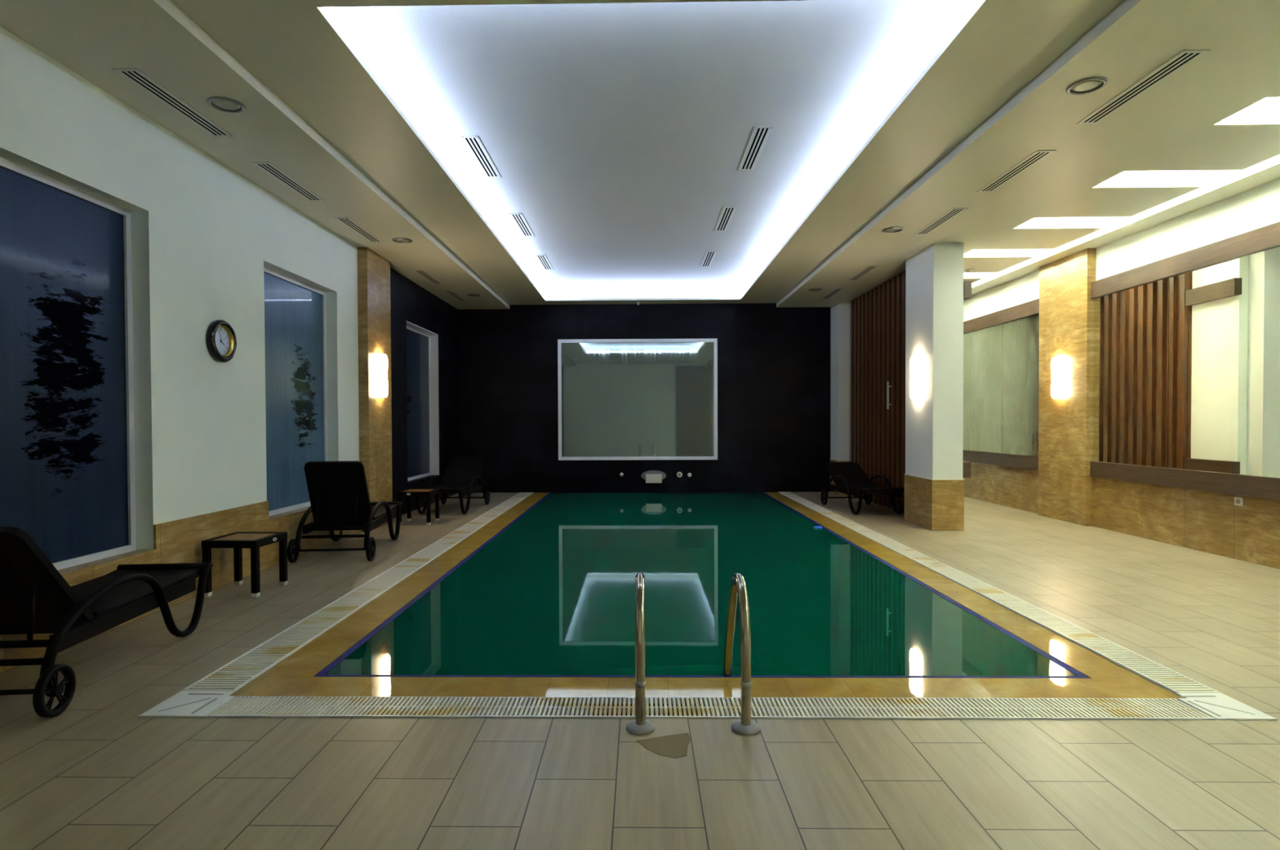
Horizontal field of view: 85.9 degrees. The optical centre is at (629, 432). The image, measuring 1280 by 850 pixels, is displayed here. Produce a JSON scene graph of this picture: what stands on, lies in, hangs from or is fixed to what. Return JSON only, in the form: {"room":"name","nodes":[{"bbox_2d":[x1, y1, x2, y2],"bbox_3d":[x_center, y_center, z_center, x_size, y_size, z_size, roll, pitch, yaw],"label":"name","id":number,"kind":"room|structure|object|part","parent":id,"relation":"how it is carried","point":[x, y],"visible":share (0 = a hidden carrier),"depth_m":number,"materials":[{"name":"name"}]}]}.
{"room":"indoor swimming pool","nodes":[
{"label":"indoor swimming pool","id":0,"kind":"room"},
{"bbox_2d":[0,26,458,566],"bbox_3d":[-3.442,-0.667,6.353,0.250,3.800,13.415,0,1,1],"label":"wall","id":1,"kind":"structure","parent":0,"point":[204,235],"depth_m":5.30,"materials":[{"name":"paint"}]},
{"bbox_2d":[0,156,136,569],"bbox_3d":[-3.495,-0.349,4.059,0.035,2.368,1.498,0,1,1],"label":"window","id":2,"kind":"structure","parent":1,"relation":"in","point":[67,435],"depth_m":4.26,"materials":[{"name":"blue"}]},
{"bbox_2d":[0,500,361,673],"bbox_3d":[-3.386,0.963,4.072,0.122,0.613,8.605,0,1,1],"label":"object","id":3,"kind":"structure","parent":1,"relation":"attached to","point":[180,540],"depth_m":5.32,"materials":[{"name":"stone"}]},
{"bbox_2d":[205,320,236,362],"bbox_3d":[-3.302,-0.745,5.582,0.056,0.344,0.344,0,1,1],"label":"wall clock","id":4,"kind":"object","parent":1,"relation":"attached to","point":[220,337],"visible":1,"depth_m":5.57,"materials":[{"name":"black plastic"}]},
{"bbox_2d":[263,266,327,515],"bbox_3d":[-3.448,-0.397,7.026,0.035,2.368,1.503,0,1,1],"label":"window","id":5,"kind":"structure","parent":1,"relation":"in","point":[295,329],"depth_m":7.06,"materials":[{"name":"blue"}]},
{"bbox_2d":[357,246,392,531],"bbox_3d":[-3.219,-0.531,8.732,0.121,3.451,0.766,0,1,1],"label":"pilaster","id":6,"kind":"object","parent":1,"relation":"attached to","point":[374,316],"visible":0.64,"depth_m":8.53,"materials":[{"name":"stone"}]},
{"bbox_2d":[375,353,387,397],"bbox_3d":[-3.116,-0.726,8.700,0.087,0.540,0.300,0,1,1],"label":"wall sconce","id":7,"kind":"object","parent":6,"relation":"attached to","point":[381,359],"visible":1,"depth_m":8.60,"materials":[{"name":"white glass"}]},
{"bbox_2d":[406,320,439,480],"bbox_3d":[-3.322,-0.464,10.867,0.166,2.380,1.569,0,1,1],"label":"window","id":8,"kind":"structure","parent":1,"relation":"in","point":[422,344],"depth_m":11.22,"materials":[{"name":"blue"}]},
{"bbox_3d":[-3.393,-0.458,10.866,0.008,2.278,1.475,0,1,1],"label":"pane","id":9,"kind":"part","parent":8,"relation":"part of","materials":[{"name":"blue glass"}]},
{"bbox_2d":[0,491,1279,849],"bbox_3d":[1.225,1.275,6.310,9.270,0.120,13.415,0,1,1],"label":"floor","id":10,"kind":"structure","parent":0,"point":[96,774],"depth_m":2.73,"materials":[{"name":"tile"}]},
{"bbox_2d":[0,526,213,717],"bbox_3d":[-3.021,0.837,3.750,0.750,0.871,1.573,0,1,-5],"label":"sun lounger","id":11,"kind":"object","parent":10,"relation":"on","point":[35,597],"visible":0.98,"depth_m":3.36,"materials":[{"name":"black plastic"}]},
{"bbox_3d":[-2.975,0.716,3.252,0.570,0.612,0.522,0,1,-5],"label":"backrest","id":12,"kind":"part","parent":11,"relation":"part of","materials":[{"name":"black wicker"}]},
{"bbox_3d":[-3.026,0.960,3.815,0.630,0.186,1.426,0,1,-5],"label":"frame","id":13,"kind":"part","parent":11,"relation":"part of","materials":[{"name":"black wicker"}]},
{"bbox_3d":[-2.711,1.014,3.827,0.049,0.502,1.472,0,1,-5],"label":"frame","id":14,"kind":"part","parent":11,"relation":"part of","materials":[{"name":"black plastic"}]},
{"bbox_3d":[-3.044,0.924,4.002,0.580,0.080,1.070,0,1,-5],"label":"seat","id":15,"kind":"part","parent":11,"relation":"part of","materials":[{"name":"black wicker"}]},
{"bbox_2d":[137,690,235,717],"bbox_3d":[-2.057,1.284,3.244,0.304,0.027,0.296,0,1,1],"label":"plate","id":16,"kind":"object","parent":10,"relation":"on","point":[184,704],"visible":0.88,"depth_m":3.22,"materials":[{"name":"grey"}]},
{"bbox_3d":[-2.082,1.286,3.100,0.259,0.027,0.008,0,1,1],"label":"edge rail","id":17,"kind":"part","parent":16,"relation":"part of","materials":[{"name":"grey metal"}]},
{"bbox_2d":[201,531,288,597],"bbox_3d":[-3.024,1.031,5.435,0.434,0.430,0.430,0,1,3],"label":"side table","id":18,"kind":"object","parent":10,"relation":"on","point":[238,540],"visible":0.98,"depth_m":5.29,"materials":[{"name":"black wicker"}]},
{"bbox_3d":[-3.227,1.047,5.256,0.044,0.345,0.044,0,1,3],"label":"leg","id":19,"kind":"part","parent":18,"relation":"part of","materials":[{"name":"black wicker"}]},
{"bbox_3d":[-3.206,1.041,5.637,0.044,0.345,0.044,0,1,3],"label":"leg","id":20,"kind":"part","parent":18,"relation":"part of","materials":[{"name":"black wicker"}]},
{"bbox_3d":[-3.026,0.844,5.433,0.430,0.055,0.430,0,1,3],"label":"frame","id":21,"kind":"part","parent":18,"relation":"part of","materials":[{"name":"black wicker"}]},
{"bbox_3d":[-2.845,1.046,5.234,0.044,0.345,0.044,0,1,3],"label":"leg","id":22,"kind":"part","parent":18,"relation":"part of","materials":[{"name":"black wicker"}]},
{"bbox_3d":[-2.824,1.040,5.616,0.044,0.345,0.044,0,1,3],"label":"leg","id":23,"kind":"part","parent":18,"relation":"part of","materials":[{"name":"black wicker"}]},
{"bbox_2d":[287,461,402,562],"bbox_3d":[-2.902,0.739,7.221,0.750,0.956,1.573,0,1,-6],"label":"sun lounger","id":24,"kind":"object","parent":10,"relation":"on","point":[339,494],"visible":0.99,"depth_m":6.71,"materials":[{"name":"black wicker"}]},
{"bbox_3d":[-3.219,0.962,7.237,0.049,0.502,1.472,0,1,-6],"label":"frame","id":25,"kind":"part","parent":24,"relation":"part of","materials":[{"name":"black wicker"}]},
{"bbox_3d":[-2.856,0.619,6.777,0.570,0.702,0.381,0,1,-6],"label":"backrest","id":26,"kind":"part","parent":24,"relation":"part of","materials":[{"name":"black fabric"}]},
{"bbox_3d":[-2.908,0.904,7.287,0.630,0.186,1.426,0,1,-6],"label":"frame","id":27,"kind":"part","parent":24,"relation":"part of","materials":[{"name":"black wicker"}]},
{"bbox_3d":[-2.593,0.959,7.303,0.049,0.502,1.472,0,1,-6],"label":"frame","id":28,"kind":"part","parent":24,"relation":"part of","materials":[{"name":"black wicker"}]},
{"bbox_3d":[-2.928,0.868,7.473,0.580,0.080,1.070,0,1,-6],"label":"seat","id":29,"kind":"part","parent":24,"relation":"part of","materials":[{"name":"black fabric"}]},
{"bbox_2d":[182,492,533,692],"bbox_3d":[-2.002,1.208,8.176,0.258,0.032,9.563,0,1,1],"label":"drain grate","id":30,"kind":"object","parent":10,"relation":"in","point":[239,672],"visible":0.8,"depth_m":4.64,"materials":[{"name":"white plastic"}]},
{"bbox_2d":[396,488,439,524],"bbox_3d":[-2.783,0.972,9.090,0.430,0.430,0.434,0,1,1],"label":"side table","id":31,"kind":"object","parent":10,"relation":"on","point":[408,493],"visible":0.95,"depth_m":8.91,"materials":[{"name":"black wood"}]},
{"bbox_3d":[-2.977,0.988,8.904,0.044,0.345,0.044,0,1,1],"label":"leg","id":32,"kind":"part","parent":31,"relation":"part of","materials":[{"name":"black wicker"}]},
{"bbox_3d":[-2.971,0.982,9.286,0.044,0.345,0.044,0,1,1],"label":"leg","id":33,"kind":"part","parent":31,"relation":"part of","materials":[{"name":"black wood"}]},
{"bbox_3d":[-2.784,0.785,9.089,0.430,0.055,0.430,0,1,1],"label":"frame","id":34,"kind":"part","parent":31,"relation":"part of","materials":[{"name":"black wicker"}]},
{"bbox_3d":[-2.595,0.987,8.898,0.044,0.345,0.044,0,1,1],"label":"leg","id":35,"kind":"part","parent":31,"relation":"part of","materials":[{"name":"black wicker"}]},
{"bbox_3d":[-2.589,0.981,9.280,0.044,0.345,0.044,0,1,1],"label":"leg","id":36,"kind":"part","parent":31,"relation":"part of","materials":[{"name":"black wicker"}]},
{"bbox_2d":[413,456,489,514],"bbox_3d":[-2.666,0.781,10.447,0.750,0.769,1.639,0,1,2],"label":"sun lounger","id":37,"kind":"object","parent":10,"relation":"on","point":[462,474],"visible":0.97,"depth_m":10.84,"materials":[{"name":"black wicker"}]},
{"bbox_3d":[-2.983,0.911,10.382,0.049,0.502,1.472,0,1,2],"label":"frame","id":38,"kind":"part","parent":37,"relation":"part of","materials":[{"name":"black metal"}]},
{"bbox_3d":[-2.670,0.855,10.351,0.630,0.186,1.426,0,1,2],"label":"frame","id":39,"kind":"part","parent":37,"relation":"part of","materials":[{"name":"black wicker"}]},
{"bbox_3d":[-2.677,0.825,10.163,0.580,0.080,1.070,0,1,2],"label":"seat","id":40,"kind":"part","parent":37,"relation":"part of","materials":[{"name":"black wicker"}]},
{"bbox_3d":[-2.648,0.639,10.950,0.570,0.502,0.628,0,1,2],"label":"backrest","id":41,"kind":"part","parent":37,"relation":"part of","materials":[{"name":"black wicker"}]},
{"bbox_3d":[-2.354,0.909,10.359,0.049,0.502,1.472,0,1,2],"label":"frame","id":42,"kind":"part","parent":37,"relation":"part of","materials":[{"name":"black metal"}]},
{"bbox_2d":[569,713,724,715],"bbox_3d":[0.396,1.287,7.995,5.067,0.050,9.873,0,1,1],"label":"trim","id":43,"kind":"structure","parent":10,"relation":"on","point":[575,713],"depth_m":3.27,"materials":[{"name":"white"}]},
{"bbox_2d":[636,733,690,758],"bbox_3d":[0.169,1.274,2.795,0.231,0.001,0.190,-1,1,-18],"label":"puddle","id":44,"kind":"object","parent":10,"relation":"on","point":[674,746],"visible":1,"depth_m":2.81,"materials":[{"name":"brown liquid"}]},
{"bbox_2d":[626,572,760,735],"bbox_3d":[0.279,0.981,3.258,0.577,0.679,0.735,0,1,1],"label":"pool ladder","id":45,"kind":"object","parent":10,"relation":"on","point":[640,726],"visible":0.98,"depth_m":2.95,"materials":[{"name":"silver metal"}]},
{"bbox_3d":[0.053,0.981,3.281,0.043,0.679,0.696,0,1,1],"label":"handrail","id":46,"kind":"part","parent":45,"relation":"part of","materials":[{"name":"silver metal"}]},
{"bbox_3d":[0.505,0.979,3.274,0.043,0.679,0.696,0,1,1],"label":"handrail","id":47,"kind":"part","parent":45,"relation":"part of","materials":[{"name":"silver metal"}]},
{"bbox_2d":[229,492,1182,706],"bbox_3d":[0.421,1.342,8.112,4.582,0.296,9.639,0,1,1],"label":"ledge","id":48,"kind":"object","parent":10,"relation":"on","point":[293,676],"visible":0.43,"depth_m":3.52,"materials":[{"name":"tile"}]},
{"bbox_2d":[313,492,1090,678],"bbox_3d":[0.434,1.335,8.249,4.024,0.286,9.364,0,1,1],"label":"pool border","id":49,"kind":"structure","parent":48,"relation":"attached to","point":[322,673],"depth_m":3.86,"materials":[{"name":"tile"}]},
{"bbox_2d":[207,696,1216,719],"bbox_3d":[0.343,1.278,3.175,4.482,0.031,0.226,0,1,1],"label":"drain grate","id":50,"kind":"object","parent":10,"relation":"in","point":[469,707],"visible":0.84,"depth_m":3.17,"materials":[{"name":"white plastic"}]},
{"bbox_2d":[830,302,850,494],"bbox_3d":[3.896,-0.621,12.582,0.301,3.451,0.529,0,1,1],"label":"wall","id":51,"kind":"structure","parent":10,"relation":"on","point":[840,439],"depth_m":12.34,"materials":[{"name":"paint"}]},
{"bbox_2d":[820,462,904,514],"bbox_3d":[3.466,0.814,10.263,0.750,0.659,1.704,0,1,-4],"label":"sun lounger","id":52,"kind":"object","parent":10,"relation":"on","point":[849,478],"visible":0.91,"depth_m":10.53,"materials":[{"name":"black wicker"}]},
{"bbox_3d":[3.159,0.891,10.133,0.049,0.502,1.472,0,1,-4],"label":"frame","id":53,"kind":"part","parent":52,"relation":"part of","materials":[{"name":"black metal"}]},
{"bbox_3d":[3.434,0.667,10.761,0.570,0.381,0.702,0,1,-4],"label":"backrest","id":54,"kind":"part","parent":52,"relation":"part of","materials":[{"name":"black wicker"}]},
{"bbox_3d":[3.475,0.834,10.134,0.630,0.186,1.426,0,1,-4],"label":"frame","id":55,"kind":"part","parent":52,"relation":"part of","materials":[{"name":"black wicker"}]},
{"bbox_3d":[3.487,0.803,9.946,0.580,0.080,1.070,0,1,-4],"label":"seat","id":56,"kind":"part","parent":52,"relation":"part of","materials":[{"name":"black wicker"}]},
{"bbox_3d":[3.788,0.888,10.174,0.049,0.502,1.472,0,1,-4],"label":"frame","id":57,"kind":"part","parent":52,"relation":"part of","materials":[{"name":"black metal"}]},
{"bbox_2d":[904,242,964,530],"bbox_3d":[3.839,-0.559,8.687,0.388,3.451,0.874,0,1,1],"label":"column","id":58,"kind":"structure","parent":10,"relation":"on","point":[934,480],"depth_m":8.28,"materials":[{"name":"paint"}]},
{"bbox_2d":[910,355,922,399],"bbox_3d":[3.615,-0.702,8.694,0.087,0.540,0.300,0,1,1],"label":"wall sconce","id":59,"kind":"object","parent":58,"relation":"attached to","point":[916,362],"visible":1,"depth_m":8.60,"materials":[{"name":"white glass"}]},
{"bbox_2d":[777,491,1220,694],"bbox_3d":[2.821,1.189,8.100,0.211,0.032,9.563,0,1,1],"label":"drain grate","id":60,"kind":"object","parent":10,"relation":"in","point":[1174,682],"visible":0.78,"depth_m":4.53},
{"bbox_2d":[1176,693,1277,719],"bbox_3d":[2.721,1.266,3.168,0.257,0.027,0.296,0,1,1],"label":"plate","id":61,"kind":"object","parent":10,"relation":"on","point":[1220,706],"visible":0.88,"depth_m":3.15,"materials":[{"name":"grey"}]},
{"bbox_3d":[2.741,1.268,3.024,0.212,0.027,0.008,0,1,1],"label":"edge rail","id":62,"kind":"part","parent":61,"relation":"part of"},
{"bbox_2d":[0,0,1279,309],"bbox_3d":[1.160,-2.410,6.252,9.370,0.349,13.215,0,1,1],"label":"ceiling","id":63,"kind":"structure","parent":0,"point":[994,95],"depth_m":5.13,"materials":[{"name":"paint"}]},
{"bbox_2d":[111,67,233,137],"bbox_3d":[-3.016,-2.190,4.608,0.148,0.004,0.980,0,1,1],"label":"ceiling vent","id":64,"kind":"object","parent":63,"relation":"in","point":[135,76],"visible":1,"depth_m":4.52,"materials":[{"name":"white metal"}]},
{"bbox_2d":[206,96,245,112],"bbox_3d":[-2.691,-2.187,4.594,0.224,0.012,0.224,0,1,1],"label":"recessed light","id":65,"kind":"object","parent":63,"relation":"in","point":[222,104],"visible":1,"depth_m":4.59,"materials":[{"name":"silver metal"}]},
{"bbox_2d":[251,161,324,200],"bbox_3d":[-2.997,-2.214,6.093,0.148,0.004,0.980,0,1,1],"label":"ceiling vent","id":66,"kind":"object","parent":63,"relation":"in","point":[267,166],"visible":1,"depth_m":6.03,"materials":[{"name":"white metal"}]},
{"bbox_2d":[333,217,383,242],"bbox_3d":[-2.974,-2.238,7.603,0.148,0.004,0.980,0,1,1],"label":"ceiling vent","id":67,"kind":"object","parent":63,"relation":"in","point":[347,221],"visible":1,"depth_m":7.55,"materials":[{"name":"white metal"}]},
{"bbox_2d":[391,237,412,243],"bbox_3d":[-2.647,-2.242,8.018,0.224,0.012,0.224,0,1,1],"label":"recessed light","id":68,"kind":"object","parent":63,"relation":"in","point":[401,240],"visible":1,"depth_m":8.02,"materials":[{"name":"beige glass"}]},
{"bbox_2d":[413,270,443,284],"bbox_3d":[-2.935,-2.277,10.072,0.148,0.004,0.980,0,1,1],"label":"ceiling vent","id":69,"kind":"object","parent":63,"relation":"in","point":[424,274],"visible":1,"depth_m":10.04,"materials":[{"name":"white metal"}]},
{"bbox_2d":[444,289,467,301],"bbox_3d":[-2.911,-2.301,11.552,0.148,0.004,0.980,0,1,1],"label":"ceiling vent","id":70,"kind":"object","parent":63,"relation":"in","point":[452,293],"visible":1,"depth_m":11.54,"materials":[{"name":"white metal"}]},
{"bbox_2d":[466,293,480,296],"bbox_3d":[-2.591,-2.297,11.457,0.224,0.012,0.224,0,1,1],"label":"recessed light","id":71,"kind":"object","parent":63,"relation":"in","point":[471,294],"visible":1,"depth_m":11.47,"materials":[{"name":"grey glass"}]},
{"bbox_2d":[808,288,822,291],"bbox_3d":[3.009,-2.314,11.117,0.224,0.012,0.224,0,1,1],"label":"recessed light","id":72,"kind":"object","parent":63,"relation":"in","point":[811,289],"visible":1,"depth_m":11.10,"materials":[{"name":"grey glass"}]},
{"bbox_2d":[819,288,844,299],"bbox_3d":[3.389,-2.325,11.502,0.148,0.004,0.980,0,1,1],"label":"ceiling vent","id":73,"kind":"object","parent":63,"relation":"in","point":[834,291],"visible":1,"depth_m":11.46,"materials":[{"name":"white metal"}]},
{"bbox_2d":[847,265,879,280],"bbox_3d":[3.364,-2.300,9.913,0.148,0.004,0.980,0,1,1],"label":"ceiling vent","id":74,"kind":"object","parent":63,"relation":"in","point":[868,268],"visible":1,"depth_m":9.88,"materials":[{"name":"white metal"}]},
{"bbox_2d":[881,226,903,232],"bbox_3d":[2.933,-2.258,7.655,0.224,0.012,0.224,0,1,1],"label":"recessed light","id":75,"kind":"object","parent":63,"relation":"in","point":[891,229],"visible":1,"depth_m":7.65,"materials":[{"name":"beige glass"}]},
{"bbox_2d":[914,207,968,235],"bbox_3d":[3.324,-2.260,7.373,0.148,0.004,0.980,0,1,1],"label":"ceiling vent","id":76,"kind":"object","parent":63,"relation":"in","point":[953,212],"visible":1,"depth_m":7.32,"materials":[{"name":"white metal"}]},
{"bbox_2d":[966,268,973,272],"bbox_3d":[4.805,-2.286,9.690,0.100,0.036,0.100,0,1,1],"label":"smoke detector","id":77,"kind":"object","parent":63,"relation":"attached to","point":[969,270],"visible":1,"depth_m":9.66,"materials":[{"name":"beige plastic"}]},
{"bbox_2d":[977,150,1056,191],"bbox_3d":[3.301,-2.236,5.914,0.148,0.004,0.980,0,1,1],"label":"ceiling vent","id":78,"kind":"object","parent":63,"relation":"in","point":[1036,157],"visible":1,"depth_m":5.85,"materials":[{"name":"white metal"}]},
{"bbox_2d":[1066,76,1108,94],"bbox_3d":[2.914,-2.206,4.379,0.224,0.012,0.224,0,1,1],"label":"recessed light","id":79,"kind":"object","parent":63,"relation":"in","point":[1088,85],"visible":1,"depth_m":4.37,"materials":[{"name":"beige glass"}]},
{"bbox_2d":[1075,48,1209,124],"bbox_3d":[3.277,-2.213,4.449,0.148,0.004,0.980,0,1,1],"label":"ceiling vent","id":80,"kind":"object","parent":63,"relation":"in","point":[1185,57],"visible":1,"depth_m":4.37,"materials":[{"name":"white metal"}]},
{"bbox_2d":[457,302,831,493],"bbox_3d":[1.250,-0.041,12.998,9.420,5.300,0.200,0,1,1],"label":"wall","id":81,"kind":"structure","parent":0,"point":[774,362],"depth_m":12.89,"materials":[{"name":"black paint"}]},
{"bbox_2d":[557,338,717,460],"bbox_3d":[0.158,-0.626,12.883,2.981,2.262,0.045,0,1,1],"label":"wall mirror","id":82,"kind":"object","parent":81,"relation":"attached to","point":[619,398],"visible":1,"depth_m":12.88,"materials":[{"name":"grey mirror"}]},
{"bbox_2d":[640,470,666,483],"bbox_3d":[0.458,0.817,12.849,0.470,0.225,0.150,0,1,1],"label":"spout","id":83,"kind":"object","parent":81,"relation":"attached to","point":[651,476],"visible":1,"depth_m":12.78,"materials":[{"name":"silver metal"}]},
{"bbox_3d":[0.458,0.852,12.840,0.300,0.155,0.130,0,1,1],"label":"spout","id":84,"kind":"part","parent":83,"relation":"part of","materials":[{"name":"white metal"}]},
{"bbox_2d":[676,471,682,477],"bbox_3d":[0.945,0.781,12.901,0.104,0.104,0.030,0,1,1],"label":"inlet","id":85,"kind":"object","parent":81,"relation":"attached to","point":[679,474],"visible":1,"depth_m":12.90,"materials":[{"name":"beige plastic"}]},
{"bbox_2d":[322,0,979,290],"bbox_3d":[0.145,-2.580,6.266,5.192,0.100,13.615,0,1,1],"label":"ceiling","id":86,"kind":"structure","parent":0,"point":[620,133],"depth_m":5.34,"materials":[{"name":"paint"}]},
{"bbox_2d":[460,135,501,177],"bbox_3d":[-1.350,-2.523,6.318,0.148,0.004,0.980,0,1,1],"label":"ceiling vent","id":87,"kind":"object","parent":86,"relation":"in","point":[473,143],"visible":1,"depth_m":6.25,"materials":[{"name":"white metal"}]},
{"bbox_2d":[508,213,534,235],"bbox_3d":[-1.316,-2.557,8.472,0.148,0.004,0.980,0,1,1],"label":"ceiling vent","id":88,"kind":"object","parent":86,"relation":"in","point":[518,219],"visible":1,"depth_m":8.42,"materials":[{"name":"white metal"}]},
{"bbox_2d":[534,254,553,269],"bbox_3d":[-1.285,-2.589,10.442,0.148,0.004,0.980,0,1,1],"label":"ceiling vent","id":89,"kind":"object","parent":86,"relation":"in","point":[542,259],"visible":1,"depth_m":10.39,"materials":[{"name":"white metal"}]},
{"bbox_2d":[700,250,716,266],"bbox_3d":[1.183,-2.596,10.283,0.148,0.004,0.980,0,1,1],"label":"ceiling vent","id":90,"kind":"object","parent":86,"relation":"in","point":[709,255],"visible":1,"depth_m":10.22,"materials":[{"name":"white metal"}]},
{"bbox_2d":[714,206,737,231],"bbox_3d":[1.151,-2.564,8.263,0.148,0.004,0.980,0,1,1],"label":"ceiling vent","id":91,"kind":"object","parent":86,"relation":"in","point":[727,212],"visible":1,"depth_m":8.21,"materials":[{"name":"white metal"}]},
{"bbox_2d":[737,125,773,170],"bbox_3d":[1.118,-2.530,6.149,0.148,0.004,0.980,0,1,1],"label":"ceiling vent","id":92,"kind":"object","parent":86,"relation":"in","point":[760,135],"visible":1,"depth_m":6.09,"materials":[{"name":"white metal"}]},
{"bbox_2d":[963,177,1279,321],"bbox_3d":[5.851,-0.702,6.206,0.200,3.800,13.415,0,1,1],"label":"wall","id":93,"kind":"structure","parent":0,"point":[1259,206],"depth_m":7.36,"materials":[{"name":"paint"}]},
{"bbox_2d":[963,298,1039,470],"bbox_3d":[5.800,-0.703,11.036,0.054,2.410,2.924,0,1,1],"label":"wall mirror","id":94,"kind":"object","parent":93,"relation":"attached to","point":[1001,348],"visible":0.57,"depth_m":10.67,"materials":[{"name":"brown mirror"}]},
{"bbox_3d":[5.825,-0.715,12.098,0.010,2.020,0.793,0,1,1],"label":"mirror pane","id":95,"kind":"part","parent":94,"relation":"part of","materials":[{"name":"clear glass"}]},
{"bbox_3d":[5.808,-0.701,11.193,0.010,2.020,1.011,0,1,1],"label":"mirror pane","id":96,"kind":"part","parent":94,"relation":"part of","materials":[{"name":"clear glass"}]},
{"bbox_3d":[5.804,0.406,11.054,0.054,0.190,2.924,0,1,1],"label":"rail","id":97,"kind":"part","parent":94,"relation":"part of","materials":[{"name":"brown wood"}]},
{"bbox_3d":[5.795,-1.808,11.019,0.054,0.200,2.924,0,1,1],"label":"rail","id":98,"kind":"part","parent":94,"relation":"part of","materials":[{"name":"brown wood"}]},
{"bbox_3d":[5.794,-0.684,10.130,0.010,2.020,1.107,0,1,1],"label":"mirror pane","id":99,"kind":"part","parent":94,"relation":"part of","materials":[{"name":"clear glass"}]},
{"bbox_2d":[1038,248,1096,525],"bbox_3d":[5.745,-0.572,9.061,0.103,3.451,1.027,0,1,1],"label":"pilaster","id":100,"kind":"object","parent":93,"relation":"attached to","point":[1066,303],"visible":0.93,"depth_m":8.92,"materials":[{"name":"stone"}]},
{"bbox_2d":[1050,355,1066,398],"bbox_3d":[5.650,-0.732,9.067,0.087,0.540,0.300,0,1,1],"label":"wall sconce","id":101,"kind":"object","parent":100,"relation":"attached to","point":[1059,364],"visible":1,"depth_m":8.99,"materials":[{"name":"white glass"}]},
{"bbox_2d":[963,461,1279,568],"bbox_3d":[5.749,0.883,6.233,0.018,0.630,13.215,0,1,1],"label":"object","id":102,"kind":"structure","parent":93,"relation":"attached to","point":[1208,522],"depth_m":7.33,"materials":[{"name":"stone"}]},
{"bbox_2d":[1089,221,1279,500],"bbox_3d":[5.676,-0.631,6.534,0.054,2.410,4.021,0,1,2],"label":"wall mirror","id":103,"kind":"object","parent":93,"relation":"attached to","point":[1186,345],"visible":1,"depth_m":6.91,"materials":[{"name":"brown mirror"}]},
{"bbox_3d":[5.740,-0.648,7.912,0.010,2.020,1.256,0,1,2],"label":"mirror pane","id":104,"kind":"part","parent":103,"relation":"part of","materials":[{"name":"clear glass"}]},
{"bbox_3d":[5.681,0.478,6.552,0.054,0.190,4.021,0,1,2],"label":"rail","id":105,"kind":"part","parent":103,"relation":"part of","materials":[{"name":"brown wood"}]},
{"bbox_3d":[5.672,-1.736,6.517,0.054,0.200,4.021,0,1,2],"label":"rail","id":106,"kind":"part","parent":103,"relation":"part of","materials":[{"name":"brown wood"}]},
{"bbox_3d":[5.700,-0.632,6.883,0.010,2.020,0.796,0,1,2],"label":"mirror pane","id":107,"kind":"part","parent":103,"relation":"part of","materials":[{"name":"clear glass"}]},
{"bbox_3d":[5.660,-0.618,6.004,0.010,2.020,0.956,0,1,2],"label":"mirror pane","id":108,"kind":"part","parent":103,"relation":"part of","materials":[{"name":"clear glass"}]},
{"bbox_2d":[1234,496,1243,506],"bbox_3d":[5.735,0.644,6.471,0.014,0.084,0.090,0,1,1],"label":"wall socket","id":109,"kind":"object","parent":93,"relation":"attached to","point":[1238,501],"visible":1,"depth_m":6.46,"materials":[{"name":"beige plastic"}]},
{"bbox_3d":[0.437,2.088,8.234,4.132,1.200,9.418,0,1,1],"label":"floor","id":110,"kind":"structure","parent":0,"visible":0},
{"bbox_2d":[325,492,1076,675],"bbox_3d":[0.437,1.890,8.269,3.932,1.394,9.334,0,1,1],"label":"pool water","id":111,"kind":"object","parent":110,"relation":"in","point":[553,593],"visible":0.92,"depth_m":4.94,"materials":[{"name":"green liquid"}]},
{"bbox_3d":[4.074,-0.591,10.667,0.155,3.451,4.355,0,1,1],"label":"wall partition","id":112,"kind":"structure","parent":0,"visible":0},
{"bbox_2d":[850,270,906,513],"bbox_3d":[3.955,-0.589,10.723,0.085,3.446,3.195,0,1,1],"label":"cladding","id":113,"kind":"object","parent":112,"relation":"attached to","point":[877,316],"visible":0.63,"depth_m":10.75,"materials":[{"name":"brown wood"}]},
{"bbox_2d":[886,381,891,408],"bbox_3d":[3.919,-0.565,10.329,0.085,0.410,0.035,0,1,1],"label":"handle","id":114,"kind":"object","parent":113,"relation":"attached to","point":[887,382],"visible":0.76,"depth_m":10.31,"materials":[{"name":"silver metal"}]},
{"bbox_2d":[963,280,971,300],"bbox_3d":[4.161,-1.767,8.831,0.085,0.200,0.805,0,1,1],"label":"rail","id":115,"kind":"object","parent":112,"relation":"attached to","point":[966,284],"visible":0.36,"depth_m":8.43,"materials":[{"name":"brown wood"}]},
{"bbox_2d":[963,461,971,477],"bbox_3d":[4.170,0.448,8.866,0.085,0.190,0.805,0,1,1],"label":"rail","id":116,"kind":"object","parent":112,"relation":"attached to","point":[966,465],"visible":0.36,"depth_m":8.46,"materials":[{"name":"brown wood"}]}
]}

